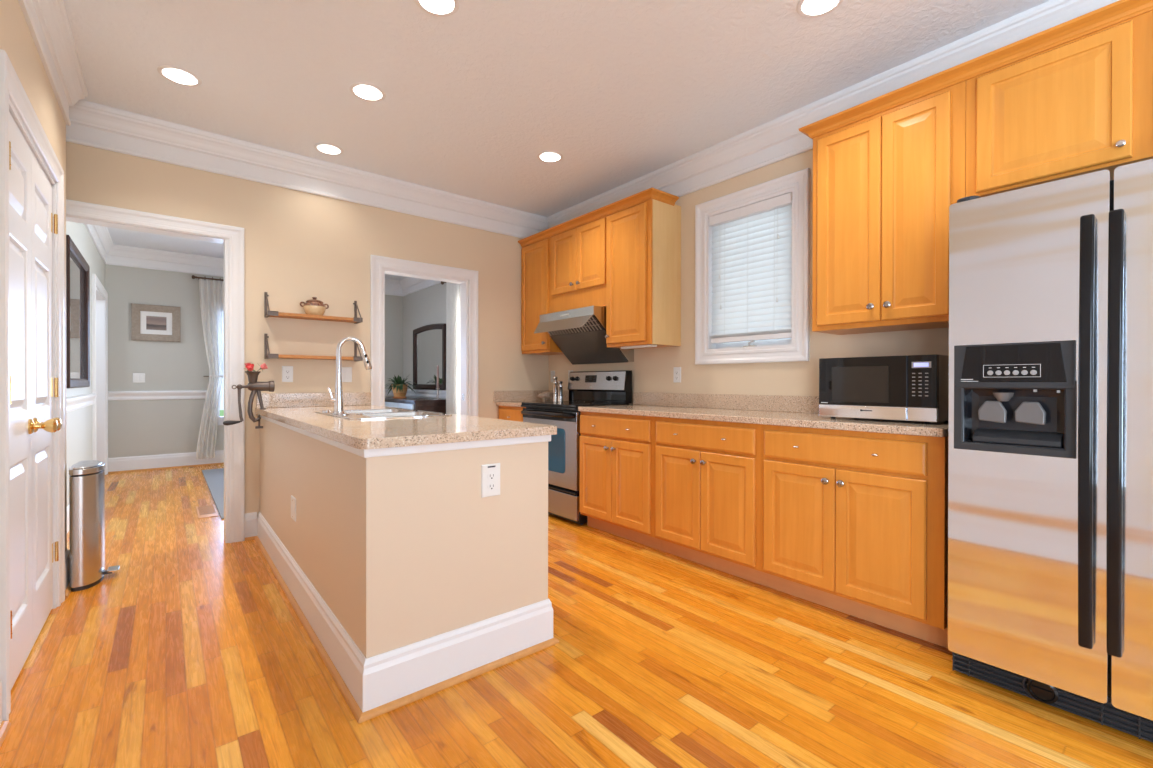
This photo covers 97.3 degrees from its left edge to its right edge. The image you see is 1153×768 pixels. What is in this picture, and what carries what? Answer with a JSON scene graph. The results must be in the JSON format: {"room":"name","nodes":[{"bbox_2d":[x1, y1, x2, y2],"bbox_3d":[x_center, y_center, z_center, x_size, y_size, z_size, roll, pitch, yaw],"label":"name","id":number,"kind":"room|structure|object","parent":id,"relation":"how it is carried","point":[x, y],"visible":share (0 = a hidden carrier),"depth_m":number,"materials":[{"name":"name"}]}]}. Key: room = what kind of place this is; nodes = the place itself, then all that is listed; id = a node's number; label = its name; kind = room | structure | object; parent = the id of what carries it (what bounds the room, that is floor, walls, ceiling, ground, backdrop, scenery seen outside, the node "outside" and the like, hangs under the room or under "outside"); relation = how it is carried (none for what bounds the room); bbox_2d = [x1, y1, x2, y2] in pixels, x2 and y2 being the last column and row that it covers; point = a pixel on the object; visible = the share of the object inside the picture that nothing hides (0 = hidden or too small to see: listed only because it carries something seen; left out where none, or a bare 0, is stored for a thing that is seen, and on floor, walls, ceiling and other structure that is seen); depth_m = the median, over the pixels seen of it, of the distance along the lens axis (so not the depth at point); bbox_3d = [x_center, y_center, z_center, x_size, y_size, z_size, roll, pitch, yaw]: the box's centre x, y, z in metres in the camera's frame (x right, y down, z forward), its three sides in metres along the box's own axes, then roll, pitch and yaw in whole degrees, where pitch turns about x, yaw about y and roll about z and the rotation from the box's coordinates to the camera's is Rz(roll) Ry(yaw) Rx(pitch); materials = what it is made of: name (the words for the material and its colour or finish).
{"room":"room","nodes":[
{"label":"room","id":0,"kind":"room"},
{"bbox_2d":[0,0,66,550],"bbox_3d":[-0.349,-0.269,-0.412,0.220,2.735,8.000,0,0,-39],"label":"wall","id":1,"kind":"structure","parent":0,"point":[16,39],"depth_m":2.13,"materials":[{"name":"beige paint"}]},
{"bbox_2d":[0,680,1,724],"bbox_3d":[0.215,1.010,-0.918,0.016,0.184,6.495,0,0,-39],"label":"baseboard","id":2,"kind":"structure","parent":1,"relation":"attached to","point":[0,680],"depth_m":1.60,"materials":[{"name":"white paint"}]},
{"bbox_2d":[0,49,64,720],"bbox_3d":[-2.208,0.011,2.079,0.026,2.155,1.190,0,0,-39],"label":"door frame","id":3,"kind":"structure","parent":1,"relation":"attached to","point":[11,88],"depth_m":1.67,"materials":[{"name":"white paint"}]},
{"bbox_2d":[9,112,57,688],"bbox_3d":[-2.051,0.061,1.894,0.116,2.031,0.482,0,0,-39],"label":"door","id":4,"kind":"structure","parent":1,"relation":"in","point":[22,426],"depth_m":1.93,"materials":[{"name":"white paint"}]},
{"bbox_2d":[31,150,61,646],"bbox_3d":[-2.361,0.060,2.276,0.116,2.031,0.497,0,0,-39],"label":"door","id":5,"kind":"structure","parent":1,"relation":"in","point":[43,545],"depth_m":2.24,"materials":[{"name":"white paint"}]},
{"bbox_2d":[18,0,87,125],"bbox_3d":[-0.256,-1.519,-0.291,0.080,0.235,8.080,0,0,-39],"label":"crown molding","id":6,"kind":"structure","parent":1,"relation":"attached to","point":[47,21],"depth_m":2.33,"materials":[{"name":"white paint"}]},
{"bbox_2d":[65,549,69,589],"bbox_3d":[-2.691,0.994,2.670,0.016,0.184,0.301,0,0,-39],"label":"baseboard","id":7,"kind":"structure","parent":1,"relation":"attached to","point":[67,558],"depth_m":2.69,"materials":[{"name":"white paint"}]},
{"bbox_2d":[65,582,70,598],"bbox_3d":[-2.684,1.075,2.688,0.018,0.020,0.319,0,0,-39],"label":"trim","id":8,"kind":"structure","parent":1,"relation":"attached to","point":[68,589],"depth_m":2.62,"materials":[{"name":"brown wood"}]},
{"bbox_2d":[66,221,104,505],"bbox_3d":[-4.431,-0.290,4.485,0.120,2.735,3.950,0,0,-39],"label":"wall","id":9,"kind":"structure","parent":0,"point":[79,421],"depth_m":4.45,"materials":[{"name":"grey paint"}]},
{"bbox_2d":[67,505,68,532],"bbox_3d":[-3.949,0.987,4.000,0.016,0.184,2.580,0,0,-39],"label":"baseboard","id":10,"kind":"structure","parent":9,"relation":"attached to","point":[68,505],"depth_m":3.65,"materials":[{"name":"white paint"}]},
{"bbox_2d":[66,235,89,387],"bbox_3d":[-3.906,-0.504,3.969,0.043,1.063,1.190,0,0,-39],"label":"framed print","id":11,"kind":"object","parent":9,"relation":"attached to","point":[77,268],"visible":0.81,"depth_m":4.01,"materials":[{"name":"brown wood"}]},
{"bbox_2d":[67,393,96,411],"bbox_3d":[-3.942,0.151,4.001,0.030,0.112,2.580,0,0,-39],"label":"trim","id":12,"kind":"structure","parent":9,"relation":"attached to","point":[80,401],"depth_m":4.13,"materials":[{"name":"white paint"}]},
{"bbox_2d":[85,224,112,263],"bbox_3d":[-4.352,-1.540,4.543,0.080,0.235,3.950,0,0,-39],"label":"crown molding","id":13,"kind":"structure","parent":9,"relation":"attached to","point":[100,235],"depth_m":5.41,"materials":[{"name":"white paint"}]},
{"bbox_2d":[92,274,107,474],"bbox_3d":[-5.221,-0.007,5.481,0.146,2.160,1.330,0,0,-39],"label":"door frame","id":14,"kind":"structure","parent":9,"relation":"attached to","point":[100,301],"depth_m":5.92,"materials":[{"name":"white paint"}]},
{"bbox_2d":[105,264,402,457],"bbox_3d":[-4.919,-0.299,6.727,5.224,2.735,0.150,0,0,-39],"label":"wall","id":15,"kind":"structure","parent":0,"point":[135,427],"depth_m":6.37,"materials":[{"name":"grey paint"}]},
{"bbox_2d":[133,373,144,382],"bbox_3d":[-5.388,-0.075,6.247,0.115,0.117,0.009,0,0,-39],"label":"light switch","id":16,"kind":"object","parent":15,"relation":"attached to","point":[137,377],"visible":1,"depth_m":6.25,"materials":[{"name":"white plastic"}]},
{"bbox_2d":[131,303,180,341],"bbox_3d":[-5.250,-0.760,6.341,0.475,0.450,0.029,0,0,-39],"label":"framed picture","id":17,"kind":"object","parent":15,"relation":"attached to","point":[148,322],"visible":1,"depth_m":6.33,"materials":[{"name":"grey wood"}]},
{"bbox_2d":[146,316,166,330],"bbox_3d":[-5.256,-0.760,6.348,0.205,0.180,0.004,0,0,-39],"label":"print","id":18,"kind":"object","parent":17,"relation":"attached to","point":[153,323],"depth_m":6.35},
{"bbox_2d":[108,390,206,400],"bbox_3d":[-5.226,0.142,6.365,1.010,0.112,0.030,0,0,-39],"label":"trim","id":19,"kind":"structure","parent":15,"relation":"attached to","point":[112,395],"depth_m":6.33,"materials":[{"name":"white paint"}]},
{"bbox_2d":[108,450,223,471],"bbox_3d":[-4.231,0.976,7.184,3.584,0.184,0.016,0,0,-39],"label":"baseboard","id":20,"kind":"structure","parent":15,"relation":"attached to","point":[176,459],"depth_m":6.36,"materials":[{"name":"white paint"}]},
{"bbox_2d":[108,462,223,473],"bbox_3d":[-4.221,1.058,7.171,3.552,0.020,0.018,0,0,-39],"label":"trim","id":21,"kind":"structure","parent":15,"relation":"attached to","point":[223,462],"depth_m":6.38,"materials":[{"name":"brown wood"}]},
{"bbox_2d":[192,275,223,280],"bbox_3d":[-4.276,-1.375,7.075,1.745,0.055,0.113,0,0,-39],"label":"curtain rod","id":22,"kind":"object","parent":15,"relation":"attached to","point":[193,276],"visible":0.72,"depth_m":6.60,"materials":[{"name":"brown metal"}]},
{"bbox_2d":[196,279,223,458],"bbox_3d":[-4.787,-0.195,6.645,0.314,2.328,0.137,0,0,-28],"label":"curtain","id":23,"kind":"object","parent":22,"relation":"hanging from","point":[211,293],"visible":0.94,"depth_m":6.64,"materials":[{"name":"white fabric"}]},
{"bbox_2d":[209,371,223,424],"bbox_3d":[-4.340,-0.262,7.169,1.382,1.622,0.153,0,0,-39],"label":"window","id":24,"kind":"structure","parent":15,"relation":"in","point":[221,418],"depth_m":6.76,"materials":[{"name":"white paint"}]},
{"bbox_2d":[106,244,402,295],"bbox_3d":[-4.208,-1.549,7.150,3.584,0.235,0.080,0,0,-39],"label":"crown molding","id":25,"kind":"structure","parent":15,"relation":"attached to","point":[119,255],"depth_m":6.42,"materials":[{"name":"white paint"}]},
{"bbox_2d":[385,389,393,395],"bbox_3d":[-3.297,0.139,7.927,1.194,0.112,0.030,0,0,-39],"label":"trim","id":26,"kind":"structure","parent":15,"relation":"attached to","point":[386,391],"depth_m":8.15,"materials":[{"name":"white paint"}]},
{"bbox_2d":[66,142,548,516],"bbox_3d":[-1.735,-0.286,4.044,4.054,2.735,0.105,0,0,-39],"label":"wall","id":27,"kind":"structure","parent":0,"point":[299,246],"depth_m":3.78,"materials":[{"name":"beige paint"}]},
{"bbox_2d":[66,199,244,542],"bbox_3d":[-2.727,0.004,3.234,1.013,2.158,0.144,0,0,-39],"label":"door frame","id":28,"kind":"structure","parent":27,"relation":"attached to","point":[235,235],"depth_m":3.45,"materials":[{"name":"white paint"}]},
{"bbox_2d":[245,536,255,540],"bbox_3d":[-2.260,1.073,3.525,0.075,0.020,0.018,0,0,-39],"label":"trim","id":29,"kind":"structure","parent":27,"relation":"attached to","point":[252,537],"depth_m":3.52,"materials":[{"name":"brown wood"}]},
{"bbox_2d":[245,512,256,537],"bbox_3d":[-2.271,0.991,3.538,0.075,0.184,0.016,0,0,-39],"label":"baseboard","id":30,"kind":"structure","parent":27,"relation":"attached to","point":[250,518],"depth_m":3.53,"materials":[{"name":"white paint"}]},
{"bbox_2d":[282,366,292,381],"bbox_3d":[-2.096,-0.072,3.680,0.072,0.117,0.008,0,0,-39],"label":"wall outlet","id":31,"kind":"object","parent":27,"relation":"attached to","point":[287,371],"visible":1,"depth_m":3.68,"materials":[{"name":"white plastic"}]},
{"bbox_2d":[66,100,547,238],"bbox_3d":[-1.722,-1.535,3.930,3.774,0.235,0.080,0,0,-39],"label":"crown molding","id":32,"kind":"structure","parent":27,"relation":"attached to","point":[95,125],"depth_m":3.60,"materials":[{"name":"white paint"}]},
{"bbox_2d":[264,292,362,323],"bbox_3d":[-1.918,-0.561,3.725,0.622,0.180,0.156,0,0,-39],"label":"wall shelf","id":33,"kind":"object","parent":27,"relation":"attached to","point":[355,320],"visible":1,"depth_m":3.67,"materials":[{"name":"brown wood"}]},
{"bbox_2d":[300,297,328,314],"bbox_3d":[-1.921,-0.568,3.721,0.149,0.138,0.149,0,0,4],"label":"pot","id":34,"kind":"object","parent":33,"relation":"on","point":[313,306],"visible":0.98,"depth_m":3.67,"materials":[{"name":"beige ceramic"}]},
{"bbox_2d":[264,334,362,360],"bbox_3d":[-1.919,-0.267,3.727,0.622,0.180,0.156,0,0,-39],"label":"wall shelf","id":35,"kind":"object","parent":27,"relation":"attached to","point":[355,358],"visible":0.88,"depth_m":3.64,"materials":[{"name":"brown wood"}]},
{"bbox_2d":[256,392,370,407],"bbox_3d":[-1.940,0.117,3.798,0.777,0.102,0.020,0,0,-39],"label":"backsplash","id":36,"kind":"structure","parent":27,"relation":"attached to","point":[270,400],"depth_m":3.75,"materials":[{"name":"stone"}]},
{"bbox_2d":[342,367,351,381],"bbox_3d":[-1.796,-0.073,3.922,0.115,0.117,0.009,0,0,-39],"label":"light switch","id":37,"kind":"object","parent":27,"relation":"attached to","point":[346,371],"visible":0.71,"depth_m":3.93,"materials":[{"name":"white plastic"}]},
{"bbox_2d":[370,255,477,416],"bbox_3d":[-1.307,0.026,4.384,0.948,2.110,0.144,0,0,-39],"label":"door frame","id":38,"kind":"structure","parent":27,"relation":"attached to","point":[377,263],"depth_m":4.38,"materials":[{"name":"white paint"}]},
{"bbox_2d":[63,0,1049,280],"bbox_3d":[-0.877,-1.755,1.952,5.500,0.220,12.750,0,0,-39],"label":"ceiling","id":39,"kind":"structure","parent":0,"point":[626,91],"depth_m":2.68,"materials":[{"name":"white paint"}]},
{"bbox_2d":[157,65,201,86],"bbox_3d":[-2.123,-1.681,2.716,0.190,0.076,0.190,0,0,-39],"label":"recessed light","id":40,"kind":"object","parent":39,"relation":"in","point":[175,74],"visible":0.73,"depth_m":2.76,"materials":[{"name":"white glass"}]},
{"bbox_2d":[314,143,343,154],"bbox_3d":[-1.740,-1.683,3.565,0.190,0.076,0.190,0,0,-39],"label":"recessed light","id":41,"kind":"object","parent":39,"relation":"in","point":[326,148],"visible":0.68,"depth_m":3.61,"materials":[{"name":"white glass"}]},
{"bbox_2d":[350,82,385,101],"bbox_3d":[-1.177,-1.680,2.864,0.190,0.076,0.190,0,0,-39],"label":"recessed light","id":42,"kind":"object","parent":39,"relation":"in","point":[362,90],"visible":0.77,"depth_m":2.91,"materials":[{"name":"white glass"}]},
{"bbox_2d":[414,0,458,16],"bbox_3d":[-0.600,-1.677,2.177,0.190,0.076,0.190,0,0,-39],"label":"recessed light","id":43,"kind":"object","parent":39,"relation":"in","point":[439,8],"visible":1,"depth_m":2.24,"materials":[{"name":"white glass"}]},
{"bbox_2d":[537,151,562,162],"bbox_3d":[-0.192,-1.682,3.680,0.190,0.076,0.190,0,0,-39],"label":"recessed light","id":44,"kind":"object","parent":39,"relation":"in","point":[545,156],"visible":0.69,"depth_m":3.73,"materials":[{"name":"white glass"}]},
{"bbox_2d":[797,0,842,17],"bbox_3d":[1.049,-1.675,2.181,0.190,0.076,0.190,0,0,-39],"label":"recessed light","id":45,"kind":"object","parent":39,"relation":"in","point":[805,8],"visible":1,"depth_m":2.24,"materials":[{"name":"white glass"}]},
{"bbox_2d":[0,464,1152,767],"bbox_3d":[-0.880,1.120,1.962,5.500,0.060,12.750,0,0,-39],"label":"floor","id":46,"kind":"structure","parent":0,"point":[192,653],"depth_m":1.82,"materials":[{"name":"brown wood"}]},
{"bbox_2d":[0,721,10,747],"bbox_3d":[0.228,1.091,-0.907,0.018,0.020,6.495,0,0,-39],"label":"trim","id":47,"kind":"structure","parent":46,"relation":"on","point":[5,725],"depth_m":1.58,"materials":[{"name":"brown wood"}]},
{"bbox_2d":[69,460,119,591],"bbox_3d":[-2.675,0.762,2.823,0.196,0.646,0.348,0,0,-39],"label":"trash can","id":48,"kind":"object","parent":46,"relation":"on","point":[87,477],"visible":1,"depth_m":2.69,"materials":[{"name":"silver metal"}]},
{"bbox_2d":[196,504,218,518],"bbox_3d":[-3.131,1.077,4.296,0.130,0.005,0.490,0,0,-39],"label":"floor vent","id":49,"kind":"object","parent":46,"relation":"in","point":[210,510],"visible":1,"depth_m":4.28,"materials":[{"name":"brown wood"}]},
{"bbox_2d":[202,468,223,518],"bbox_3d":[-3.000,1.068,5.727,1.855,0.012,2.830,0,0,-39],"label":"area rug","id":50,"kind":"object","parent":46,"relation":"on","point":[214,478],"visible":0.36,"depth_m":5.31,"materials":[{"name":"grey fabric"}]},
{"bbox_2d":[255,414,558,723],"bbox_3d":[-1.166,0.647,2.845,0.807,0.878,2.480,0,0,-39],"label":"base cabinet","id":51,"kind":"object","parent":46,"relation":"on","point":[409,584],"visible":0.77,"depth_m":1.91,"materials":[{"name":"beige paint"}]},
{"bbox_2d":[223,371,274,428],"bbox_3d":[-2.174,0.107,3.368,0.288,0.383,0.087,0,0,-39],"label":"grinder","id":52,"kind":"object","parent":51,"relation":"attached to","point":[255,387],"visible":0.97,"depth_m":3.37,"materials":[{"name":"metal"}]},
{"bbox_2d":[245,364,254,372],"bbox_3d":[-2.149,-0.097,3.346,0.057,0.076,0.064,0,0,15],"label":"rose","id":53,"kind":"object","parent":52,"relation":"on","point":[250,367],"visible":1,"depth_m":3.34,"materials":[{"name":"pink plant"}]},
{"bbox_2d":[258,363,267,370],"bbox_3d":[-2.116,-0.101,3.406,0.082,0.086,0.060,0,0,-39],"label":"rose","id":54,"kind":"object","parent":52,"relation":"on","point":[263,366],"visible":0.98,"depth_m":3.40,"materials":[{"name":"pink plant"}]},
{"bbox_2d":[291,495,295,521],"bbox_3d":[-1.461,0.641,2.616,0.007,0.117,0.110,0,0,-39],"label":"wall plate","id":55,"kind":"object","parent":51,"relation":"attached to","point":[293,499],"visible":1,"depth_m":2.60,"materials":[{"name":"white plastic"}]},
{"bbox_2d":[255,392,556,448],"bbox_3d":[-1.163,0.139,2.847,0.799,0.137,2.476,0,0,-39],"label":"countertop","id":56,"kind":"structure","parent":51,"relation":"on","point":[297,410],"depth_m":2.19,"materials":[{"name":"beige stone"}]},
{"bbox_2d":[327,336,371,414],"bbox_3d":[-1.290,-0.051,2.830,0.235,0.434,0.218,0,0,-5],"label":"kitchen faucet","id":57,"kind":"object","parent":56,"relation":"on","point":[338,405],"visible":1,"depth_m":2.82,"materials":[{"name":"silver metal"}]},
{"bbox_2d":[315,408,451,419],"bbox_3d":[-1.137,0.253,2.941,0.535,0.198,0.840,0,0,-39],"label":"sink","id":58,"kind":"object","parent":56,"relation":"in","point":[362,414],"visible":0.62,"depth_m":2.96,"materials":[{"name":"silver metal"}]},
{"bbox_2d":[481,463,499,497],"bbox_3d":[-0.330,0.373,1.963,0.082,0.126,0.008,0,0,-39],"label":"wall outlet","id":59,"kind":"object","parent":51,"relation":"attached to","point":[490,473],"visible":1,"depth_m":1.96,"materials":[{"name":"white plastic"}]},
{"bbox_2d":[488,472,495,479],"bbox_3d":[-0.328,0.355,1.961,0.034,0.029,0.002,0,0,-39],"label":"socket","id":60,"kind":"object","parent":59,"relation":"attached to","point":[491,475],"depth_m":1.96,"materials":[{"name":"white plastic"}]},
{"bbox_2d":[488,482,495,489],"bbox_3d":[-0.328,0.395,1.961,0.034,0.029,0.002,0,0,-39],"label":"socket","id":61,"kind":"object","parent":59,"relation":"attached to","point":[491,485],"depth_m":1.96,"materials":[{"name":"white plastic"}]},
{"bbox_2d":[385,397,445,412],"bbox_3d":[-2.450,0.638,7.374,0.507,0.862,1.680,0,0,-39],"label":"sideboard","id":62,"kind":"object","parent":46,"relation":"on","point":[424,404],"visible":0.09,"depth_m":6.81,"materials":[{"name":"brown wood"}]},
{"bbox_2d":[386,375,416,397],"bbox_3d":[-2.601,0.029,7.515,0.495,0.356,0.551,0,0,-39],"label":"potted plant","id":63,"kind":"object","parent":62,"relation":"on","point":[399,387],"visible":0.99,"depth_m":7.43,"materials":[{"name":"green plant"}]},
{"bbox_2d":[434,388,441,399],"bbox_3d":[-1.875,0.134,6.859,0.110,0.152,0.110,0,0,-39],"label":"candlestick","id":64,"kind":"object","parent":62,"relation":"on","point":[437,389],"visible":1,"depth_m":6.84,"materials":[{"name":"silver metal"}]},
{"bbox_2d":[437,365,438,387],"bbox_3d":[-1.875,-0.099,6.859,0.034,0.312,0.033,0,0,-39],"label":"taper candle","id":65,"kind":"object","parent":64,"relation":"on","point":[437,365],"visible":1,"depth_m":6.85,"materials":[{"name":"beige wax"}]},
{"bbox_2d":[499,406,525,421],"bbox_3d":[-0.382,0.642,4.775,0.630,0.878,0.465,0,0,-39],"label":"base cabinet","id":66,"kind":"object","parent":46,"relation":"on","point":[505,412],"visible":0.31,"depth_m":4.59,"materials":[{"name":"brown wood"}]},
{"bbox_2d":[493,390,568,406],"bbox_3d":[-0.386,0.133,4.773,0.638,0.137,0.460,0,0,-39],"label":"countertop","id":67,"kind":"structure","parent":66,"relation":"on","point":[502,398],"depth_m":4.87,"materials":[{"name":"beige stone"}]},
{"bbox_2d":[538,391,552,400],"bbox_3d":[-0.286,0.119,4.887,0.170,0.094,0.082,0,0,-18],"label":"pig figurine","id":68,"kind":"object","parent":67,"relation":"on","point":[544,396],"visible":0.82,"depth_m":4.86,"materials":[{"name":"beige ceramic"}]},
{"bbox_2d":[553,376,557,400],"bbox_3d":[-0.199,0.044,4.766,0.052,0.245,0.052,0,0,-39],"label":"pepper mill","id":69,"kind":"object","parent":67,"relation":"on","point":[555,383],"visible":0.91,"depth_m":4.75,"materials":[{"name":"silver metal"}]},
{"bbox_2d":[558,380,562,400],"bbox_3d":[-0.150,0.067,4.713,0.054,0.200,0.054,0,0,-39],"label":"pepper mill","id":70,"kind":"object","parent":67,"relation":"on","point":[560,386],"visible":0.9,"depth_m":4.69,"materials":[{"name":"silver metal"}]},
{"bbox_2d":[521,370,631,524],"bbox_3d":[-0.030,0.485,4.275,0.654,1.196,0.755,0,0,-39],"label":"range","id":71,"kind":"object","parent":46,"relation":"on","point":[586,388],"visible":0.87,"depth_m":4.05,"materials":[{"name":"silver metal"}]},
{"bbox_2d":[521,401,628,410],"bbox_3d":[-0.024,0.178,4.282,0.576,0.040,0.750,0,0,-39],"label":"cooktop","id":72,"kind":"object","parent":71,"relation":"in","point":[547,405],"depth_m":4.13,"materials":[{"name":"black glass"}]},
{"bbox_2d":[579,412,661,550],"bbox_3d":[0.472,0.646,3.721,0.630,0.878,0.748,0,0,-39],"label":"base cabinet","id":73,"kind":"object","parent":46,"relation":"on","point":[616,492],"visible":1,"depth_m":3.50,"materials":[{"name":"brown wood"}]},
{"bbox_2d":[654,417,767,586],"bbox_3d":[0.945,0.649,3.138,0.630,0.878,0.751,0,0,-39],"label":"base cabinet","id":74,"kind":"object","parent":46,"relation":"on","point":[707,475],"visible":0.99,"depth_m":2.91,"materials":[{"name":"brown wood"}]},
{"bbox_2d":[761,424,947,647],"bbox_3d":[1.437,0.652,2.530,0.630,0.878,0.811,0,0,-39],"label":"base cabinet","id":75,"kind":"object","parent":46,"relation":"on","point":[854,523],"visible":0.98,"depth_m":2.29,"materials":[{"name":"brown wood"}]},
{"bbox_2d":[578,392,948,436],"bbox_3d":[0.974,0.141,3.115,0.611,0.137,2.310,0,0,-39],"label":"countertop","id":76,"kind":"structure","parent":75,"relation":"on","point":[779,410],"depth_m":3.10,"materials":[{"name":"beige stone"}]},
{"bbox_2d":[819,354,948,423],"bbox_3d":[1.552,0.023,2.520,0.387,0.306,0.513,0,0,-39],"label":"microwave oven","id":77,"kind":"object","parent":76,"relation":"on","point":[910,387],"visible":0.95,"depth_m":2.36,"materials":[{"name":"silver metal"}]},
{"bbox_2d":[948,159,1152,742],"bbox_3d":[1.923,0.203,1.724,0.831,1.767,0.927,0,0,-39],"label":"refrigerator","id":78,"kind":"object","parent":46,"relation":"on","point":[1050,431],"visible":1,"depth_m":1.63,"materials":[{"name":"grey metal"}]},
{"bbox_2d":[403,149,948,404],"bbox_3d":[1.059,-0.281,3.623,0.160,2.735,12.500,0,0,-39],"label":"wall","id":79,"kind":"structure","parent":0,"point":[652,368],"depth_m":3.60,"materials":[{"name":"beige paint"}]},
{"bbox_2d":[400,277,440,295],"bbox_3d":[-1.629,-1.545,6.749,0.080,0.235,3.950,0,0,-39],"label":"crown molding","id":80,"kind":"structure","parent":79,"relation":"attached to","point":[409,285],"depth_m":7.85,"materials":[{"name":"white paint"}]},
{"bbox_2d":[406,389,445,397],"bbox_3d":[-2.188,0.141,7.482,0.030,0.112,2.120,0,0,-39],"label":"trim","id":81,"kind":"structure","parent":79,"relation":"attached to","point":[418,393],"depth_m":7.53,"materials":[{"name":"white paint"}]},
{"bbox_2d":[413,323,445,389],"bbox_3d":[-2.168,-0.393,7.443,0.045,0.945,1.140,0,0,-39],"label":"arched mirror","id":82,"kind":"object","parent":79,"relation":"attached to","point":[429,341],"visible":1,"depth_m":7.43,"materials":[{"name":"grey mirror"}]},
{"bbox_2d":[416,329,441,383],"bbox_3d":[-2.161,-0.393,7.449,0.006,0.815,1.010,0,0,-39],"label":"mirror glass","id":83,"kind":"object","parent":82,"relation":"attached to","point":[428,341],"depth_m":7.46,"materials":[{"name":"white mirror"}]},
{"bbox_2d":[521,237,562,354],"bbox_3d":[-0.280,-0.818,4.851,0.372,1.053,0.465,0,0,-39],"label":"upper cabinet","id":84,"kind":"object","parent":79,"relation":"attached to","point":[535,257],"visible":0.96,"depth_m":4.74,"materials":[{"name":"brown wood"}]},
{"bbox_2d":[551,371,554,381],"bbox_3d":[-0.240,-0.075,5.094,0.009,0.117,0.072,0,0,-39],"label":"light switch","id":85,"kind":"object","parent":79,"relation":"attached to","point":[552,372],"visible":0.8,"depth_m":5.09,"materials":[{"name":"white plastic"}]},
{"bbox_2d":[550,216,606,312],"bbox_3d":[0.106,-0.980,4.374,0.372,0.725,0.759,0,0,-39],"label":"upper cabinet","id":86,"kind":"object","parent":79,"relation":"attached to","point":[577,254],"visible":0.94,"depth_m":4.24,"materials":[{"name":"brown wood"}]},
{"bbox_2d":[534,306,633,364],"bbox_3d":[0.051,-0.394,4.338,0.505,0.430,0.736,0,0,-39],"label":"range hood","id":87,"kind":"object","parent":79,"relation":"attached to","point":[579,333],"visible":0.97,"depth_m":4.24,"materials":[{"name":"silver metal"}]},
{"bbox_2d":[605,199,680,348],"bbox_3d":[0.495,-0.805,3.895,0.372,1.069,0.474,0,0,-39],"label":"upper cabinet","id":88,"kind":"object","parent":79,"relation":"attached to","point":[643,240],"visible":1,"depth_m":3.75,"materials":[{"name":"brown wood"}]},
{"bbox_2d":[518,187,678,246],"bbox_3d":[0.093,-1.357,4.321,0.291,0.061,1.742,0,0,-39],"label":"crown molding","id":89,"kind":"structure","parent":88,"relation":"attached to","point":[651,193],"depth_m":3.97,"materials":[{"name":"brown wood"}]},
{"bbox_2d":[673,367,680,382],"bbox_3d":[0.764,-0.070,3.855,0.008,0.117,0.072,0,0,-39],"label":"wall outlet","id":90,"kind":"object","parent":79,"relation":"attached to","point":[676,370],"visible":1,"depth_m":3.85,"materials":[{"name":"white plastic"}]},
{"bbox_2d":[633,392,818,413],"bbox_3d":[1.203,0.123,3.301,0.021,0.102,2.310,0,0,-39],"label":"backsplash","id":91,"kind":"structure","parent":79,"relation":"attached to","point":[779,403],"depth_m":3.45,"materials":[{"name":"stone"}]},
{"bbox_2d":[695,168,809,364],"bbox_3d":[1.190,-0.720,3.425,0.166,1.161,0.836,0,0,-39],"label":"window","id":92,"kind":"structure","parent":79,"relation":"in","point":[796,348],"depth_m":3.31,"materials":[{"name":"white paint"}]},
{"bbox_2d":[709,192,791,343],"bbox_3d":[1.162,-0.741,3.397,0.074,0.900,0.621,0,0,-39],"label":"window blind","id":93,"kind":"object","parent":92,"relation":"attached to","point":[752,261],"visible":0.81,"depth_m":3.38,"materials":[{"name":"white paint"}]},
{"bbox_2d":[547,0,1118,228],"bbox_3d":[2.294,-1.524,1.905,0.080,0.235,8.283,0,0,-39],"label":"crown molding","id":94,"kind":"structure","parent":79,"relation":"attached to","point":[778,139],"depth_m":3.07,"materials":[{"name":"white paint"}]},
{"bbox_2d":[812,81,965,334],"bbox_3d":[1.584,-0.808,2.550,0.372,1.053,0.670,0,0,-39],"label":"upper cabinet","id":95,"kind":"object","parent":79,"relation":"attached to","point":[886,183],"visible":0.95,"depth_m":2.42,"materials":[{"name":"brown wood"}]},
{"bbox_2d":[799,0,1152,138],"bbox_3d":[1.853,-1.347,2.148,0.291,0.061,1.734,0,0,-39],"label":"crown molding","id":96,"kind":"structure","parent":95,"relation":"on","point":[1119,11],"depth_m":2.11,"materials":[{"name":"brown wood"}]},
{"bbox_2d":[966,10,1152,196],"bbox_3d":[2.114,-1.066,1.895,0.372,0.530,1.011,0,0,-39],"label":"upper cabinet","id":97,"kind":"object","parent":79,"relation":"attached to","point":[1082,105],"visible":0.98,"depth_m":1.95,"materials":[{"name":"brown wood"}]},
{"bbox_3d":[-1.122,-1.377,6.093,0.118,0.055,2.200,0,0,-39],"label":"curtain rod","id":98,"kind":"object","parent":79,"relation":"attached to","visible":0},
{"bbox_2d":[446,282,459,414],"bbox_3d":[-1.603,-0.161,6.641,0.052,2.408,0.400,0,0,-39],"label":"curtain","id":99,"kind":"object","parent":98,"relation":"hanging from","point":[452,289],"visible":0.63,"depth_m":6.64,"materials":[{"name":"white fabric"}]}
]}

